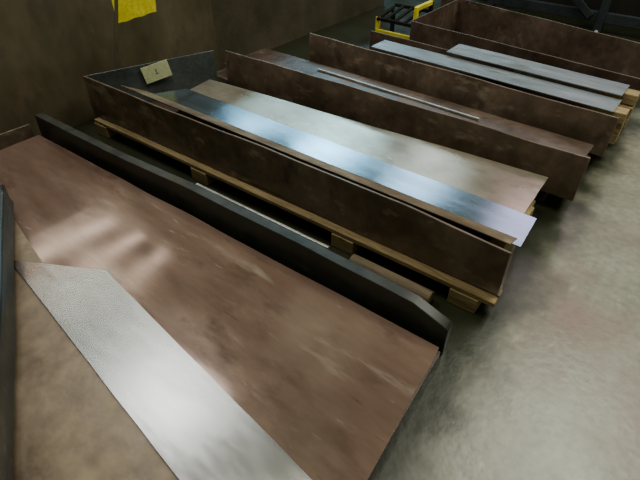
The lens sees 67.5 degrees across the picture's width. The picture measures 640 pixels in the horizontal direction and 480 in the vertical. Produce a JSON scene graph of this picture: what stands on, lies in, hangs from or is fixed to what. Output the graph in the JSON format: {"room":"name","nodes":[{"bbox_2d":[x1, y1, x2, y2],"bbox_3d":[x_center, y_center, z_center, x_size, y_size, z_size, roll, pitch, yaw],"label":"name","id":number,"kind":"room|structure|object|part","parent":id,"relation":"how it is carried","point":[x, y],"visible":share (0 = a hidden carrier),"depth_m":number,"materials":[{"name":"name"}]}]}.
{"room":"metal workshop","nodes":[
{"label":"metal workshop","id":0,"kind":"room"},
{"bbox_2d":[0,0,383,135],"bbox_3d":[-1.947,-1.181,3.110,0.250,0.990,8.500,27,47,28],"label":"wall","id":1,"kind":"structure","parent":0,"point":[47,47],"depth_m":3.41,"materials":[{"name":"metal"}]},
{"bbox_2d":[114,0,118,68],"bbox_3d":[-1.458,-1.457,3.428,0.014,0.967,0.313,27,47,28],"label":"trim","id":2,"kind":"structure","parent":1,"relation":"attached to","point":[116,31],"depth_m":3.42,"materials":[{"name":"metal"}]},
{"bbox_2d":[112,0,155,22],"bbox_3d":[-1.320,-1.768,3.385,0.001,0.375,0.400,27,47,28],"label":"paint","id":3,"kind":"object","parent":1,"relation":"attached to","point":[128,10],"visible":1,"depth_m":3.44,"materials":[{"name":"yellow paint"}]},
{"bbox_2d":[72,0,639,479],"bbox_3d":[1.147,-2.271,5.244,23.000,0.100,18.000,27,47,28],"label":"floor","id":4,"kind":"structure","parent":0,"point":[542,382],"depth_m":1.99,"materials":[{"name":"concrete"}]},
{"bbox_2d":[0,113,452,478],"bbox_3d":[-1.050,0.184,2.058,3.011,0.262,1.574,27,47,28],"label":"steel tray","id":5,"kind":"object","parent":4,"relation":"on","point":[385,298],"visible":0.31,"depth_m":2.23,"materials":[{"name":"black metal"}]},
{"bbox_3d":[-2.279,-0.329,2.713,0.024,0.200,1.350,28,48,29],"label":"panel","id":6,"kind":"part","parent":5,"relation":"part of","materials":[{"name":"brown metal"}]},
{"bbox_2d":[0,135,438,479],"bbox_3d":[-0.957,0.136,2.128,2.821,0.078,1.137,22,45,24],"label":"metal sheet","id":7,"kind":"object","parent":5,"relation":"on","point":[327,377],"visible":0.67,"depth_m":1.96,"materials":[{"name":"brown metal"}]},
{"bbox_2d":[13,219,178,479],"bbox_3d":[-1.233,0.348,1.841,2.500,0.064,0.880,27,47,28],"label":"metal sheet","id":8,"kind":"object","parent":7,"relation":"on","point":[69,424],"visible":0.84,"depth_m":1.58,"materials":[{"name":"brown metal"}]},
{"bbox_2d":[0,184,14,479],"bbox_3d":[-1.123,0.385,1.666,0.082,0.161,2.033,-17,43,-19],"label":"steel plate","id":9,"kind":"object","parent":8,"relation":"on","point":[7,300],"visible":1,"depth_m":1.70,"materials":[{"name":"black metal"}]},
{"bbox_2d":[14,260,311,479],"bbox_3d":[-0.624,0.454,1.715,1.823,0.045,0.278,32,50,32],"label":"metal sheet","id":10,"kind":"object","parent":8,"relation":"on","point":[201,433],"visible":1,"depth_m":1.67,"materials":[{"name":"silver metal"}]},
{"bbox_3d":[-0.635,-0.171,2.479,2.799,0.262,0.067,25,46,26],"label":"panel","id":11,"kind":"part","parent":5,"relation":"part of","materials":[{"name":"black metal"}]},
{"bbox_3d":[-1.067,0.267,2.067,2.980,0.024,1.481,27,47,28],"label":"plate","id":12,"kind":"part","parent":5,"relation":"part of","materials":[{"name":"brown metal"}]},
{"bbox_2d":[94,117,535,313],"bbox_3d":[-0.204,-0.481,2.967,2.956,0.105,0.857,26,46,27],"label":"wooden pallet","id":13,"kind":"object","parent":4,"relation":"on","point":[464,295],"visible":0.2,"depth_m":2.40,"materials":[{"name":"brown wood"}]},
{"bbox_2d":[83,50,514,296],"bbox_3d":[-0.169,-0.617,2.827,2.903,0.281,0.884,27,47,28],"label":"steel tray","id":14,"kind":"object","parent":13,"relation":"on","point":[463,253],"visible":0.68,"depth_m":2.47,"materials":[{"name":"brown metal"}]},
{"bbox_3d":[-1.175,-1.140,3.446,0.914,0.281,0.018,-22,45,-24],"label":"panel","id":15,"kind":"part","parent":14,"relation":"part of","materials":[{"name":"grey metal"}]},
{"bbox_2d":[140,59,171,83],"bbox_3d":[-1.150,-1.185,3.375,0.207,0.146,0.006,-19,44,-21],"label":"paper tag","id":16,"kind":"object","parent":14,"relation":"attached to","point":[159,70],"visible":1,"depth_m":3.37,"materials":[{"name":"beige paper"}]},
{"bbox_2d":[175,110,204,121],"bbox_3d":[-0.810,-0.854,3.210,0.070,0.110,0.500,27,47,28],"label":"bearer","id":17,"kind":"object","parent":14,"relation":"on","point":[179,111],"visible":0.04,"depth_m":3.12,"materials":[{"name":"brown wood"}]},
{"bbox_2d":[190,79,547,212],"bbox_3d":[0.067,-0.623,2.831,2.369,0.014,0.451,23,45,25],"label":"metal sheet","id":18,"kind":"object","parent":17,"relation":"on","point":[511,187],"visible":0.85,"depth_m":2.68,"materials":[{"name":"silver metal"}]},
{"bbox_2d":[155,89,536,246],"bbox_3d":[-0.092,-0.533,2.696,2.555,0.008,0.248,26,47,28],"label":"metal sheet","id":19,"kind":"object","parent":18,"relation":"on","point":[493,215],"visible":0.83,"depth_m":2.51,"materials":[{"name":"silver metal"}]},
{"bbox_2d":[120,85,516,244],"bbox_3d":[-0.235,-0.510,2.584,2.613,0.061,0.113,26,47,27],"label":"metal sheet","id":20,"kind":"object","parent":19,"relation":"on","point":[448,215],"visible":1,"depth_m":2.36,"materials":[{"name":"metal"}]},
{"bbox_2d":[489,206,533,250],"bbox_3d":[0.851,-0.004,2.204,0.070,0.110,0.500,27,47,28],"label":"bearer","id":21,"kind":"object","parent":14,"relation":"on","point":[529,211],"visible":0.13,"depth_m":2.12,"materials":[{"name":"brown wood"}]},
{"bbox_2d":[349,254,433,303],"bbox_3d":[0.321,0.179,2.210,0.420,0.072,0.072,25,46,27],"label":"batten","id":22,"kind":"object","parent":4,"relation":"on","point":[426,294],"visible":0.62,"depth_m":2.17,"materials":[{"name":"brown wood"}]},
{"bbox_2d":[375,0,433,38],"bbox_3d":[0.803,-2.087,4.622,0.435,0.422,0.348,27,47,28],"label":"stand","id":23,"kind":"object","parent":4,"relation":"on","point":[420,8],"visible":0.59,"depth_m":4.55,"materials":[{"name":"paint"}]},
{"bbox_3d":[0.559,-2.038,4.681,0.035,0.270,0.035,27,47,28],"label":"leg","id":24,"kind":"part","parent":23,"relation":"part of","materials":[{"name":"yellow paint"}]},
{"bbox_3d":[0.646,-2.217,4.673,0.030,0.073,0.284,27,47,28],"label":"rail","id":25,"kind":"part","parent":23,"relation":"part of","materials":[{"name":"black metal"}]},
{"bbox_3d":[0.703,-1.959,4.565,0.400,0.035,0.025,27,47,28],"label":"rail","id":26,"kind":"part","parent":23,"relation":"part of","materials":[{"name":"yellow metal"}]},
{"bbox_3d":[0.733,-2.179,4.849,0.035,0.270,0.035,27,47,28],"label":"leg","id":27,"kind":"part","parent":23,"relation":"part of","materials":[{"name":"black metal"}]},
{"bbox_3d":[0.703,-2.043,4.494,0.400,0.030,0.025,27,47,28],"label":"rail","id":28,"kind":"part","parent":23,"relation":"part of","materials":[{"name":"black metal"}]},
{"bbox_3d":[0.902,-2.251,4.646,0.400,0.030,0.030,27,47,28],"label":"rail","id":29,"kind":"part","parent":23,"relation":"part of","materials":[{"name":"black metal"}]},
{"bbox_3d":[0.872,-1.935,4.443,0.035,0.420,0.035,27,47,28],"label":"leg","id":30,"kind":"part","parent":23,"relation":"part of","materials":[{"name":"yellow paint"}]},
{"bbox_3d":[0.959,-2.155,4.401,0.035,0.035,0.280,27,47,28],"label":"rail","id":31,"kind":"part","parent":23,"relation":"part of","materials":[{"name":"yellow metal"}]},
{"bbox_3d":[1.046,-2.076,4.611,0.035,0.420,0.035,27,47,28],"label":"leg","id":32,"kind":"part","parent":23,"relation":"part of","materials":[{"name":"yellow metal"}]},
{"bbox_2d":[409,0,639,127],"bbox_3d":[1.698,-1.629,4.106,2.124,0.388,0.974,30,49,31],"label":"steel tray","id":33,"kind":"object","parent":4,"relation":"on","point":[465,22],"visible":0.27,"depth_m":4.09,"materials":[{"name":"brown metal"}]},
{"bbox_3d":[1.081,-1.986,4.534,0.020,0.381,0.900,27,47,28],"label":"panel","id":34,"kind":"part","parent":33,"relation":"part of","materials":[{"name":"brown metal"}]},
{"bbox_3d":[1.894,-1.820,4.331,0.030,0.389,2.036,-29,48,-30],"label":"panel","id":35,"kind":"part","parent":33,"relation":"part of","materials":[{"name":"brown metal"}]},
{"bbox_2d":[534,191,548,203],"bbox_3d":[0.489,-0.853,3.411,2.475,0.100,0.526,27,47,28],"label":"wooden pallet","id":36,"kind":"object","parent":4,"relation":"on","point":[541,196],"visible":0.02,"depth_m":2.71,"materials":[{"name":"brown wood"}]},
{"bbox_2d":[217,50,590,200],"bbox_3d":[0.385,-1.010,3.304,2.861,0.277,0.645,27,47,28],"label":"steel tray","id":37,"kind":"object","parent":36,"relation":"on","point":[565,170],"visible":0.84,"depth_m":2.92,"materials":[{"name":"brown metal"}]},
{"bbox_3d":[0.398,-0.929,3.413,2.841,0.011,0.580,27,47,28],"label":"plate","id":38,"kind":"part","parent":37,"relation":"part of","materials":[{"name":"metal"}]},
{"bbox_2d":[224,48,593,155],"bbox_3d":[0.427,-0.993,3.345,2.701,0.025,0.500,27,47,28],"label":"metal sheet","id":39,"kind":"object","parent":37,"relation":"in","point":[521,130],"depth_m":3.30,"materials":[{"name":"metal"}]},
{"bbox_3d":[0.503,-1.054,3.407,1.350,0.012,0.013,28,48,29],"label":"metal strip","id":40,"kind":"part","parent":39,"relation":"part of","materials":[{"name":"silver metal"}]},
{"bbox_2d":[486,0,639,32],"bbox_3d":[2.935,-2.742,4.639,2.480,1.400,0.105,27,47,28],"label":"rack","id":41,"kind":"object","parent":4,"relation":"on","point":[602,16],"visible":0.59,"depth_m":5.05,"materials":[{"name":"black metal"}]},
{"bbox_3d":[2.003,-3.230,5.216,0.080,1.400,0.080,27,47,28],"label":"post","id":42,"kind":"part","parent":41,"relation":"part of","materials":[{"name":"grey metal"}]},
{"bbox_3d":[2.943,-2.749,4.647,0.080,1.400,0.080,27,47,28],"label":"post","id":43,"kind":"part","parent":41,"relation":"part of","materials":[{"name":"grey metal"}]},
{"bbox_2d":[538,0,639,16],"bbox_3d":[3.941,-3.003,5.026,4.200,1.300,1.050,27,47,28],"label":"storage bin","id":44,"kind":"object","parent":4,"relation":"on","point":[625,7],"visible":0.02,"depth_m":5.25,"materials":[{"name":"black metal"}]},
{"bbox_3d":[-0.373,-0.099,2.567,1.203,0.038,0.140,27,47,28],"label":"batten","id":45,"kind":"object","parent":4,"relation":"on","visible":0},
{"bbox_2d":[196,183,328,248],"bbox_3d":[-0.336,-0.140,2.552,0.940,0.018,0.016,26,46,27],"label":"metal strip","id":46,"kind":"object","parent":45,"relation":"on","point":[198,184],"visible":0.68,"depth_m":2.52,"materials":[{"name":"silver metal"}]},
{"bbox_3d":[0.978,-1.122,3.729,2.305,0.100,0.546,27,47,28],"label":"wooden pallet","id":47,"kind":"object","parent":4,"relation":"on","visible":0},
{"bbox_2d":[309,31,618,156],"bbox_3d":[1.001,-1.254,3.608,2.381,0.258,0.686,27,47,28],"label":"steel tray","id":48,"kind":"object","parent":47,"relation":"on","point":[560,116],"visible":0.79,"depth_m":3.37,"materials":[{"name":"brown metal"}]},
{"bbox_3d":[1.265,-1.342,3.770,2.131,0.181,0.023,28,48,29],"label":"panel","id":49,"kind":"part","parent":48,"relation":"part of","materials":[{"name":"brown metal"}]},
{"bbox_2d":[609,131,620,143],"bbox_3d":[1.787,-0.685,3.047,0.200,0.069,0.100,27,47,28],"label":"wooden block","id":50,"kind":"object","parent":48,"relation":"on","point":[614,137],"visible":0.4,"depth_m":2.98,"materials":[{"name":"brown wood"}]},
{"bbox_2d":[613,120,625,133],"bbox_3d":[1.787,-0.739,3.001,0.200,0.069,0.100,27,47,28],"label":"wooden block","id":51,"kind":"object","parent":50,"relation":"on","point":[618,127],"visible":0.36,"depth_m":2.93,"materials":[{"name":"brown wood"}]},
{"bbox_2d":[590,106,629,124],"bbox_3d":[1.774,-0.783,2.943,0.200,0.069,0.100,27,47,28],"label":"wooden block","id":52,"kind":"object","parent":51,"relation":"on","point":[621,113],"visible":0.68,"depth_m":2.89,"materials":[{"name":"brown wood"}]},
{"bbox_2d":[371,40,621,111],"bbox_3d":[1.137,-1.191,3.369,1.801,0.014,0.210,29,48,30],"label":"metal sheet","id":53,"kind":"object","parent":52,"relation":"on","point":[610,104],"visible":1,"depth_m":3.26,"materials":[{"name":"silver metal"}]},
{"bbox_3d":[1.923,-0.812,3.165,0.200,0.069,0.100,27,47,28],"label":"wooden block","id":54,"kind":"object","parent":48,"relation":"on","visible":0},
{"bbox_2d":[618,103,635,117],"bbox_3d":[1.923,-0.868,3.118,0.200,0.069,0.100,27,47,28],"label":"wooden block","id":55,"kind":"object","parent":54,"relation":"on","point":[631,108],"visible":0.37,"depth_m":3.05,"materials":[{"name":"brown wood"}]},
{"bbox_2d":[602,88,639,105],"bbox_3d":[1.936,-0.934,3.083,0.200,0.069,0.100,27,47,28],"label":"wooden block","id":56,"kind":"object","parent":55,"relation":"on","point":[630,97],"visible":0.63,"depth_m":3.03,"materials":[{"name":"brown wood"}]},
{"bbox_2d":[446,44,629,95],"bbox_3d":[1.473,-1.203,3.335,1.229,0.008,0.216,29,48,30],"label":"metal sheet","id":57,"kind":"object","parent":56,"relation":"on","point":[604,85],"visible":1,"depth_m":3.29,"materials":[{"name":"silver metal"}]}
]}

